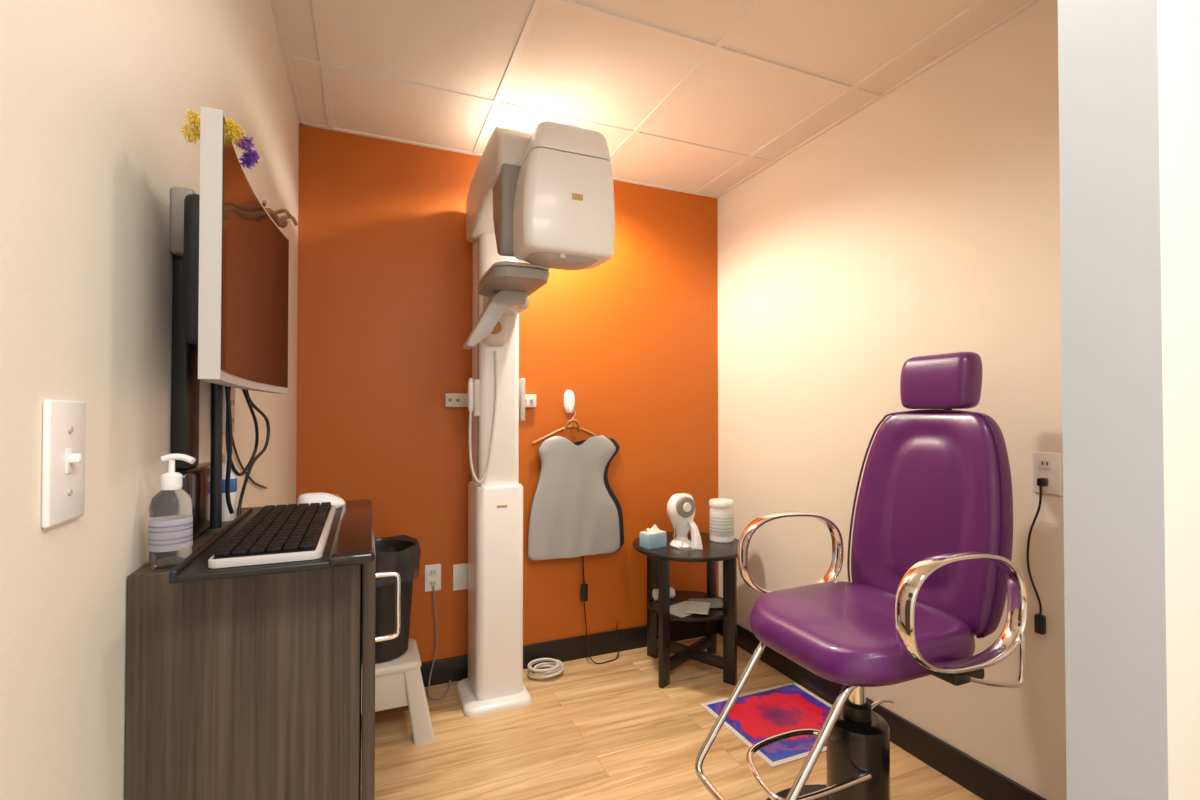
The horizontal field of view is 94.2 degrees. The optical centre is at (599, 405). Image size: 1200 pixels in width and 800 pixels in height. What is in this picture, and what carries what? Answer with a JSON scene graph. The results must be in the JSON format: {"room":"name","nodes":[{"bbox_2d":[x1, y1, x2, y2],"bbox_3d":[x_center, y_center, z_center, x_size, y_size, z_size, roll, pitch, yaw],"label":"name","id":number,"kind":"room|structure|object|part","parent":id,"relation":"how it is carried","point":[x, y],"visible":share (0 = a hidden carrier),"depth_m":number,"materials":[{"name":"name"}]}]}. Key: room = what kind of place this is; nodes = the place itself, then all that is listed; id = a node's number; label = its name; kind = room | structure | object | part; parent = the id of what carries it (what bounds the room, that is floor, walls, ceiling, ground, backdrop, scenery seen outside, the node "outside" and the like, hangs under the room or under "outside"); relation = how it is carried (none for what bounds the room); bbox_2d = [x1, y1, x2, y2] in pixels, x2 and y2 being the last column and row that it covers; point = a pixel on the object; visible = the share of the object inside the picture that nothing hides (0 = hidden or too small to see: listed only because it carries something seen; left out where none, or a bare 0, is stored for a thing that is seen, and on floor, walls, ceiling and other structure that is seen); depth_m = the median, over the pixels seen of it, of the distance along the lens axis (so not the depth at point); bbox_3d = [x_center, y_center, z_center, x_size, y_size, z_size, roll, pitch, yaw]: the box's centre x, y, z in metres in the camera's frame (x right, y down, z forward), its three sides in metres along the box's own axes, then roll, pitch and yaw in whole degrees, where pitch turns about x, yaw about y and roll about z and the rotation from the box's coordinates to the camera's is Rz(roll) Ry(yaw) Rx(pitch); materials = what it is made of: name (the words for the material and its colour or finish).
{"room":"dental clinic","nodes":[
{"label":"dental clinic","id":0,"kind":"room"},
{"bbox_2d":[0,0,298,799],"bbox_3d":[-0.505,0.010,0.357,0.120,2.460,4.250,0,-1,-23],"label":"wall","id":1,"kind":"structure","parent":0,"point":[96,95],"depth_m":0.60,"materials":[{"name":"beige paint"}]},
{"bbox_2d":[41,400,85,528],"bbox_3d":[-0.507,0.053,0.535,0.015,0.116,0.072,0,-1,-23],"label":"light switch","id":2,"kind":"object","parent":1,"relation":"attached to","point":[64,421],"visible":1,"depth_m":0.52,"materials":[{"name":"white plastic"}]},
{"bbox_2d":[170,187,222,538],"bbox_3d":[-0.638,-0.057,0.899,0.054,0.531,0.170,0,-1,-23],"label":"mount","id":3,"kind":"object","parent":1,"relation":"attached to","point":[202,482],"depth_m":0.84,"materials":[{"name":"black plastic"}]},
{"bbox_3d":[-0.649,0.153,0.891,0.030,0.111,0.170,0,-1,-23],"label":"plate","id":4,"kind":"part","parent":3,"relation":"part of","materials":[{"name":"black metal"}]},
{"bbox_2d":[183,106,288,393],"bbox_3d":[-0.583,-0.189,0.897,0.085,0.322,0.530,0,-1,-23],"label":"computer monitor","id":5,"kind":"object","parent":3,"relation":"attached to","point":[236,257],"visible":1,"depth_m":0.77,"materials":[{"name":"grey plastic"}]},
{"bbox_2d":[178,109,259,169],"bbox_3d":[-0.486,-0.347,0.729,0.059,0.066,0.109,0,-1,8],"label":"decoration","id":6,"kind":"object","parent":5,"relation":"on","point":[243,142],"visible":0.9,"depth_m":0.74,"materials":[{"name":"yellow"}]},
{"bbox_2d":[225,386,233,513],"bbox_3d":[-0.640,0.055,0.962,0.014,0.269,0.037,0,-1,-23],"label":"cable","id":7,"kind":"object","parent":5,"relation":"hanging from","point":[227,389],"visible":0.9,"depth_m":0.96,"materials":[{"name":"black plastic"}]},
{"bbox_2d":[226,387,258,475],"bbox_3d":[-0.661,0.026,1.031,0.034,0.213,0.137,0,-1,-12],"label":"cable","id":8,"kind":"object","parent":5,"relation":"hanging from","point":[235,471],"visible":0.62,"depth_m":1.04,"materials":[{"name":"black plastic"}]},
{"bbox_2d":[237,390,269,515],"bbox_3d":[-0.655,0.064,1.052,0.020,0.283,0.113,0,-1,-7],"label":"cable","id":9,"kind":"object","parent":5,"relation":"hanging from","point":[254,406],"visible":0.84,"depth_m":1.04,"materials":[{"name":"black plastic"}]},
{"bbox_2d":[262,200,298,227],"bbox_3d":[-0.606,-0.361,1.046,0.046,0.026,0.152,0,-1,-11],"label":"toy lizard","id":10,"kind":"object","parent":5,"relation":"on","point":[282,221],"visible":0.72,"depth_m":1.07,"materials":[{"name":"brown"}]},
{"bbox_3d":[-0.602,-0.364,1.055,0.036,0.016,0.008,0,-1,-4],"label":"leg","id":11,"kind":"part","parent":10,"relation":"part of","materials":[{"name":"brown"}]},
{"bbox_3d":[-0.611,-0.364,1.093,0.038,0.019,0.009,1,-1,-40],"label":"leg","id":12,"kind":"part","parent":10,"relation":"part of","materials":[{"name":"brown"}]},
{"bbox_2d":[223,386,234,433],"bbox_3d":[-0.724,-0.006,1.074,0.030,0.123,0.060,0,-1,-23],"label":"power strip","id":13,"kind":"object","parent":1,"relation":"attached to","point":[232,397],"visible":0.25,"depth_m":1.07,"materials":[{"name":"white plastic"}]},
{"bbox_2d":[232,438,266,488],"bbox_3d":[-0.852,0.094,1.351,0.009,0.284,0.548,0,-1,-23],"label":"cable","id":14,"kind":"object","parent":1,"relation":"attached to","point":[233,442],"visible":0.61,"depth_m":1.27,"materials":[{"name":"black plastic"}]},
{"bbox_2d":[296,125,718,661],"bbox_3d":[-0.325,0.044,2.802,2.343,2.460,0.120,0,-1,-23],"label":"wall","id":15,"kind":"structure","parent":0,"point":[385,255],"depth_m":2.60,"materials":[{"name":"orange paint"}]},
{"bbox_2d":[425,564,440,591],"bbox_3d":[-0.759,0.785,2.538,0.072,0.120,0.012,0,-1,-23],"label":"wall outlet","id":16,"kind":"object","parent":15,"relation":"attached to","point":[432,572],"visible":1,"depth_m":2.53,"materials":[{"name":"white plastic"}]},
{"bbox_2d":[429,569,436,575],"bbox_3d":[-0.758,0.760,2.535,0.032,0.028,0.004,0,-1,-23],"label":"socket","id":17,"kind":"object","parent":16,"relation":"attached to","point":[432,572],"depth_m":2.53,"materials":[{"name":"white plastic"}]},
{"bbox_2d":[429,580,436,586],"bbox_3d":[-0.758,0.810,2.535,0.032,0.028,0.004,0,-1,-23],"label":"socket","id":18,"kind":"object","parent":16,"relation":"attached to","point":[432,583],"depth_m":2.53,"materials":[{"name":"white plastic"}]},
{"bbox_2d":[453,563,467,590],"bbox_3d":[-0.645,0.796,2.588,0.072,0.120,0.008,0,-1,-23],"label":"wall outlet","id":19,"kind":"object","parent":15,"relation":"attached to","point":[460,571],"visible":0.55,"depth_m":2.58,"materials":[{"name":"white plastic"}]},
{"bbox_2d":[445,393,535,406],"bbox_3d":[-0.511,-0.022,2.641,0.430,0.063,0.034,0,-1,-23],"label":"wall bracket","id":20,"kind":"object","parent":15,"relation":"attached to","point":[451,399],"visible":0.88,"depth_m":2.58,"materials":[{"name":"white plastic"}]},
{"bbox_2d":[420,620,717,686],"bbox_3d":[-0.300,1.218,2.724,2.103,0.110,0.012,0,-1,-23],"label":"baseboard","id":21,"kind":"structure","parent":15,"relation":"attached to","point":[454,669],"depth_m":2.80,"materials":[{"name":"black"}]},
{"bbox_2d":[564,390,574,412],"bbox_3d":[-0.146,-0.017,2.779,0.058,0.118,0.062,0,-1,-23],"label":"wall hook","id":22,"kind":"object","parent":15,"relation":"attached to","point":[569,399],"visible":0.98,"depth_m":2.79,"materials":[{"name":"white plastic"}]},
{"bbox_2d":[532,408,595,445],"bbox_3d":[-0.148,0.108,2.767,0.384,0.185,0.038,0,-1,-23],"label":"hanger","id":23,"kind":"object","parent":22,"relation":"hanging from","point":[564,429],"visible":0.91,"depth_m":2.75,"materials":[{"name":"brown wood"}]},
{"bbox_2d":[527,435,623,601],"bbox_3d":[-0.106,0.564,2.765,0.529,0.829,0.084,0,-1,-23],"label":"apron","id":24,"kind":"object","parent":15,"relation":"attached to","point":[575,511],"visible":1,"depth_m":2.73,"materials":[{"name":"silver fabric"}]},
{"bbox_3d":[-0.107,0.454,2.799,0.505,0.569,0.020,0,-1,-23],"label":"panel","id":25,"kind":"part","parent":24,"relation":"part of","materials":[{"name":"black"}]},
{"bbox_2d":[270,0,1041,197],"bbox_3d":[0.926,-1.247,1.040,3.500,0.087,4.370,0,-1,-23],"label":"ceiling","id":26,"kind":"structure","parent":0,"point":[697,97],"depth_m":1.97,"materials":[{"name":"white tile"}]},
{"bbox_2d":[361,634,982,799],"bbox_3d":[0.926,1.274,1.005,3.500,0.050,4.370,0,-1,-23],"label":"floor","id":27,"kind":"structure","parent":0,"point":[589,730],"depth_m":2.07,"materials":[{"name":"brown wood"}]},
{"bbox_2d":[125,506,400,799],"bbox_3d":[-0.524,0.730,0.967,0.321,1.038,0.512,0,-1,-23],"label":"base cabinet","id":28,"kind":"object","parent":27,"relation":"on","point":[241,688],"visible":0.94,"depth_m":0.73,"materials":[{"name":"laminate"}]},
{"bbox_2d":[148,453,195,568],"bbox_3d":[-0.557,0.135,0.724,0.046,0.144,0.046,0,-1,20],"label":"sanitizer bottle","id":29,"kind":"object","parent":28,"relation":"on","point":[170,524],"visible":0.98,"depth_m":0.71,"materials":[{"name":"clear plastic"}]},
{"bbox_2d":[222,453,236,521],"bbox_3d":[-0.688,0.150,1.027,0.032,0.123,0.032,0,-1,-23],"label":"plastic bottle","id":30,"kind":"object","parent":28,"relation":"on","point":[226,516],"visible":0.44,"depth_m":1.02,"materials":[{"name":"white plastic"}]},
{"bbox_2d":[169,499,374,583],"bbox_3d":[-0.480,0.199,0.891,0.218,0.018,0.480,0,-1,-23],"label":"keyboard tray","id":31,"kind":"object","parent":28,"relation":"on","point":[350,541],"visible":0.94,"depth_m":0.72,"materials":[{"name":"black plastic"}]},
{"bbox_3d":[-0.576,0.199,0.848,0.008,0.016,0.465,0,-1,-23],"label":"rail","id":32,"kind":"part","parent":31,"relation":"part of","materials":[{"name":"black plastic"}]},
{"bbox_2d":[208,502,335,567],"bbox_3d":[-0.482,0.187,0.858,0.122,0.017,0.385,0,-1,-23],"label":"keyboard","id":33,"kind":"object","parent":31,"relation":"on","point":[290,532],"visible":1,"depth_m":0.75,"materials":[{"name":"grey plastic"}]},
{"bbox_2d":[297,492,344,508],"bbox_3d":[-0.541,0.185,1.085,0.084,0.030,0.046,0,-1,-23],"label":"computer mouse","id":34,"kind":"object","parent":31,"relation":"on","point":[318,497],"visible":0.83,"depth_m":1.07,"materials":[{"name":"white plastic"}]},
{"bbox_3d":[-0.422,0.726,1.010,0.017,1.023,0.508,0,-1,-23],"label":"door","id":35,"kind":"part","parent":28,"relation":"part of","materials":[{"name":"laminate"}]},
{"bbox_3d":[-0.350,0.330,0.917,0.043,0.113,0.008,0,-1,-23],"label":"handle","id":36,"kind":"part","parent":28,"relation":"part of","materials":[{"name":"silver metal"}]},
{"bbox_2d":[361,639,434,744],"bbox_3d":[-0.880,1.119,2.175,0.426,0.292,0.330,0,-1,-23],"label":"step stool","id":37,"kind":"object","parent":27,"relation":"on","point":[398,681],"visible":0.46,"depth_m":2.09,"materials":[{"name":"white plastic"}]},
{"bbox_2d":[362,535,420,663],"bbox_3d":[-0.866,0.757,2.196,0.305,0.432,0.304,0,-1,-23],"label":"waste bin","id":38,"kind":"object","parent":37,"relation":"on","point":[400,554],"visible":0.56,"depth_m":2.12,"materials":[{"name":"black plastic"}]},
{"bbox_3d":[-0.689,1.132,2.122,0.113,0.265,0.085,0,-1,-23],"label":"leg","id":39,"kind":"part","parent":37,"relation":"part of","materials":[{"name":"white plastic"}]},
{"bbox_2d":[428,586,450,699],"bbox_3d":[-0.715,1.041,2.466,0.091,0.454,0.135,0,-1,-5],"label":"cable","id":40,"kind":"object","parent":27,"relation":"on","point":[430,697],"visible":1,"depth_m":2.51,"materials":[{"name":"grey plastic"}]},
{"bbox_2d":[456,121,614,716],"bbox_3d":[-0.318,0.128,2.229,0.459,2.277,0.880,0,-1,-23],"label":"machine","id":41,"kind":"object","parent":27,"relation":"on","point":[543,199],"visible":1,"depth_m":2.34,"materials":[{"name":"white plastic"}]},
{"bbox_2d":[468,378,473,411],"bbox_3d":[-0.555,-0.044,2.398,0.024,0.145,0.030,0,-1,-23],"label":"switch","id":42,"kind":"object","parent":41,"relation":"attached to","point":[470,382],"depth_m":2.39,"materials":[{"name":"white plastic"}]},
{"bbox_3d":[-0.529,-0.231,2.428,0.004,1.100,0.020,0,-1,-23],"label":"rail","id":43,"kind":"part","parent":41,"relation":"part of","materials":[{"name":"grey plastic"}]},
{"bbox_2d":[469,351,497,483],"bbox_3d":[-0.501,0.049,2.368,0.122,0.561,0.068,0,-1,1],"label":"cable","id":44,"kind":"object","parent":41,"relation":"attached to","point":[483,390],"depth_m":2.39,"materials":[{"name":"white plastic"}]},
{"bbox_3d":[-0.470,1.254,2.448,0.285,0.030,0.300,0,-1,-23],"label":"plate","id":45,"kind":"part","parent":41,"relation":"part of","materials":[{"name":"white plastic"}]},
{"bbox_3d":[-0.454,-0.332,2.379,0.068,0.068,0.040,0,-1,-23],"label":"height knob","id":46,"kind":"part","parent":41,"relation":"part of","materials":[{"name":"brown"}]},
{"bbox_3d":[-0.385,-0.861,2.291,0.217,0.269,0.700,0,-1,-23],"label":"overhead arm","id":47,"kind":"part","parent":41,"relation":"part of","materials":[{"name":"white plastic"}]},
{"bbox_3d":[-0.370,-0.980,2.257,0.205,0.062,0.577,0,-1,-23],"label":"arm","id":48,"kind":"part","parent":41,"relation":"part of","materials":[{"name":"white plastic"}]},
{"bbox_3d":[-0.350,-0.025,2.505,0.019,0.190,0.050,0,-1,-23],"label":"button panel","id":49,"kind":"part","parent":41,"relation":"part of","materials":[{"name":"white plastic"}]},
{"bbox_2d":[527,658,563,678],"bbox_3d":[-0.257,1.241,2.635,0.174,0.059,0.151,0,-1,-23],"label":"coiled cable","id":50,"kind":"object","parent":27,"relation":"on","point":[558,667],"visible":1,"depth_m":2.61,"materials":[{"name":"white plastic"}]},
{"bbox_2d":[584,602,618,663],"bbox_3d":[0.018,1.129,2.794,0.191,0.291,0.080,0,-1,-23],"label":"cable","id":51,"kind":"object","parent":27,"relation":"on","point":[584,602],"visible":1,"depth_m":2.77,"materials":[{"name":"black plastic"}]},
{"bbox_2d":[633,532,738,688],"bbox_3d":[0.431,0.970,2.694,0.546,0.605,0.546,0,-1,-23],"label":"side table","id":52,"kind":"object","parent":27,"relation":"on","point":[659,644],"visible":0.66,"depth_m":2.56,"materials":[{"name":"black wood"}]},
{"bbox_2d":[639,524,666,549],"bbox_3d":[0.250,0.615,2.628,0.110,0.104,0.070,1,-1,-34],"label":"tissue box","id":53,"kind":"object","parent":52,"relation":"on","point":[652,538],"visible":1,"depth_m":2.60,"materials":[{"name":"blue cardboard"}]},
{"bbox_3d":[0.269,0.983,2.834,0.060,0.583,0.024,-1,-1,41],"label":"leg","id":54,"kind":"part","parent":52,"relation":"part of","materials":[{"name":"black wood"}]},
{"bbox_2d":[652,587,674,600],"bbox_3d":[0.315,0.930,2.754,0.100,0.056,0.056,0,-1,-23],"label":"paper roll","id":55,"kind":"object","parent":52,"relation":"on","point":[655,591],"visible":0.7,"depth_m":2.74,"materials":[{"name":"white paper"}]},
{"bbox_3d":[0.291,0.979,2.531,0.024,0.583,0.060,-1,-1,41],"label":"leg","id":56,"kind":"part","parent":52,"relation":"part of","materials":[{"name":"black wood"}]},
{"bbox_2d":[670,601,693,617],"bbox_3d":[0.395,0.953,2.614,0.180,0.006,0.130,1,-1,-40],"label":"booklet","id":57,"kind":"object","parent":52,"relation":"on","point":[679,609],"visible":0.53,"depth_m":2.60,"materials":[{"name":"white paper"}]},
{"bbox_2d":[688,598,722,607],"bbox_3d":[0.511,0.948,2.674,0.160,0.006,0.120,0,-1,0],"label":"booklet","id":58,"kind":"object","parent":57,"relation":"on","point":[714,602],"visible":0.59,"depth_m":2.69,"materials":[{"name":"grey paper"}]},
{"bbox_2d":[685,601,709,614],"bbox_3d":[0.456,0.941,2.597,0.100,0.006,0.150,0,-1,16],"label":"booklet","id":59,"kind":"object","parent":58,"relation":"on","point":[696,607],"visible":1,"depth_m":2.59,"materials":[{"name":"white paper"}]},
{"bbox_2d":[667,493,703,549],"bbox_3d":[0.394,0.544,2.622,0.142,0.246,0.172,0,-1,-23],"label":"handheld x-ray device","id":60,"kind":"object","parent":52,"relation":"on","point":[681,506],"visible":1,"depth_m":2.60,"materials":[{"name":"white plastic"}]},
{"bbox_2d":[648,591,725,621],"bbox_3d":[0.431,0.966,2.694,0.400,0.016,0.400,0,-1,-23],"label":"shelf","id":61,"kind":"object","parent":52,"relation":"attached to","point":[680,596],"depth_m":2.61,"materials":[{"name":"black wood"}]},
{"bbox_3d":[0.572,0.984,2.857,0.024,0.583,0.060,-1,-1,41],"label":"leg","id":62,"kind":"part","parent":52,"relation":"part of","materials":[{"name":"black wood"}]},
{"bbox_2d":[709,498,733,542],"bbox_3d":[0.601,0.569,2.760,0.122,0.199,0.122,0,-1,-23],"label":"wipes canister","id":63,"kind":"object","parent":52,"relation":"on","point":[721,513],"visible":1,"depth_m":2.71,"materials":[{"name":"white plastic"}]},
{"bbox_3d":[0.595,0.979,2.554,0.060,0.583,0.024,-1,-1,41],"label":"leg","id":64,"kind":"part","parent":52,"relation":"part of","materials":[{"name":"black wood"}]},
{"bbox_2d":[700,682,831,767],"bbox_3d":[0.744,1.264,2.249,0.505,0.006,0.455,0,-1,-23],"label":"floor mat","id":65,"kind":"object","parent":27,"relation":"on","point":[755,716],"visible":0.74,"depth_m":2.25,"materials":[{"name":"multicoloured"}]},
{"bbox_2d":[695,352,1027,799],"bbox_3d":[0.695,0.550,1.541,0.825,1.414,0.621,0,-1,-23],"label":"chair","id":66,"kind":"object","parent":27,"relation":"on","point":[933,571],"visible":1,"depth_m":1.52,"materials":[{"name":"purple leather"}]},
{"bbox_3d":[0.494,0.834,1.457,0.393,0.363,0.323,0,-1,-23],"label":"leg frame","id":67,"kind":"part","parent":66,"relation":"part of","materials":[{"name":"silver metal"}]},
{"bbox_3d":[0.630,0.486,1.828,0.406,0.270,0.044,0,-1,-23],"label":"armrest","id":68,"kind":"part","parent":66,"relation":"part of","materials":[{"name":"silver metal"}]},
{"bbox_3d":[0.705,0.616,1.548,0.475,0.112,0.485,0,-1,-23],"label":"seat","id":69,"kind":"part","parent":66,"relation":"part of","materials":[{"name":"purple leather"}]},
{"bbox_3d":[0.807,0.900,1.642,0.177,0.046,0.023,1,-1,-33],"label":"pump lever","id":70,"kind":"part","parent":66,"relation":"part of","materials":[{"name":"silver metal"}]},
{"bbox_3d":[0.972,0.315,1.664,0.156,0.596,0.478,0,-1,-23],"label":"backrest","id":71,"kind":"part","parent":66,"relation":"part of","materials":[{"name":"purple leather"}]},
{"bbox_3d":[0.850,0.478,1.302,0.406,0.270,0.044,0,-1,-23],"label":"armrest","id":72,"kind":"part","parent":66,"relation":"part of","materials":[{"name":"silver metal"}]},
{"bbox_3d":[0.936,0.614,1.315,0.193,0.121,0.013,0,-1,-20],"label":"rod","id":73,"kind":"part","parent":66,"relation":"part of","materials":[{"name":"silver metal"}]},
{"bbox_2d":[717,0,1066,799],"bbox_3d":[1.134,0.036,2.196,0.120,2.460,2.127,0,-1,-23],"label":"wall","id":74,"kind":"structure","parent":0,"point":[926,221],"depth_m":2.03,"materials":[{"name":"beige paint"}]},
{"bbox_2d":[718,618,1046,799],"bbox_3d":[1.075,1.210,2.148,0.012,0.110,2.115,0,-1,-23],"label":"baseboard","id":75,"kind":"structure","parent":74,"relation":"attached to","point":[963,769],"depth_m":1.98,"materials":[{"name":"black"}]},
{"bbox_2d":[1032,452,1060,494],"bbox_3d":[1.300,0.198,1.627,0.012,0.120,0.074,0,-1,-23],"label":"wall outlet","id":76,"kind":"object","parent":74,"relation":"attached to","point":[1047,465],"visible":0.89,"depth_m":1.62,"materials":[{"name":"white plastic"}]},
{"bbox_2d":[1027,478,1047,634],"bbox_3d":[1.280,0.440,1.637,0.031,0.456,0.060,0,-1,-23],"label":"charging cable","id":77,"kind":"object","parent":76,"relation":"attached to","point":[1039,619],"visible":1,"depth_m":1.63,"materials":[{"name":"black plastic"}]},
{"bbox_3d":[1.281,0.425,1.640,0.018,0.386,0.056,0,-1,-1],"label":"cord","id":78,"kind":"part","parent":77,"relation":"part of","materials":[{"name":"black plastic"}]},
{"bbox_2d":[1039,459,1051,469],"bbox_3d":[1.298,0.173,1.627,0.004,0.028,0.032,0,-1,-23],"label":"socket","id":79,"kind":"object","parent":76,"relation":"attached to","point":[1044,464],"depth_m":1.62,"materials":[{"name":"white plastic"}]},
{"bbox_2d":[1039,476,1051,486],"bbox_3d":[1.298,0.223,1.626,0.004,0.028,0.032,0,-1,-23],"label":"socket","id":80,"kind":"object","parent":76,"relation":"attached to","point":[1049,478],"depth_m":1.62,"materials":[{"name":"white plastic"}]},
{"bbox_2d":[1058,0,1199,799],"bbox_3d":[1.665,0.022,1.201,2.000,2.460,0.119,0,-1,-23],"label":"wall","id":81,"kind":"structure","parent":0,"point":[1129,70],"depth_m":0.80,"materials":[{"name":"beige paint"}]}
]}

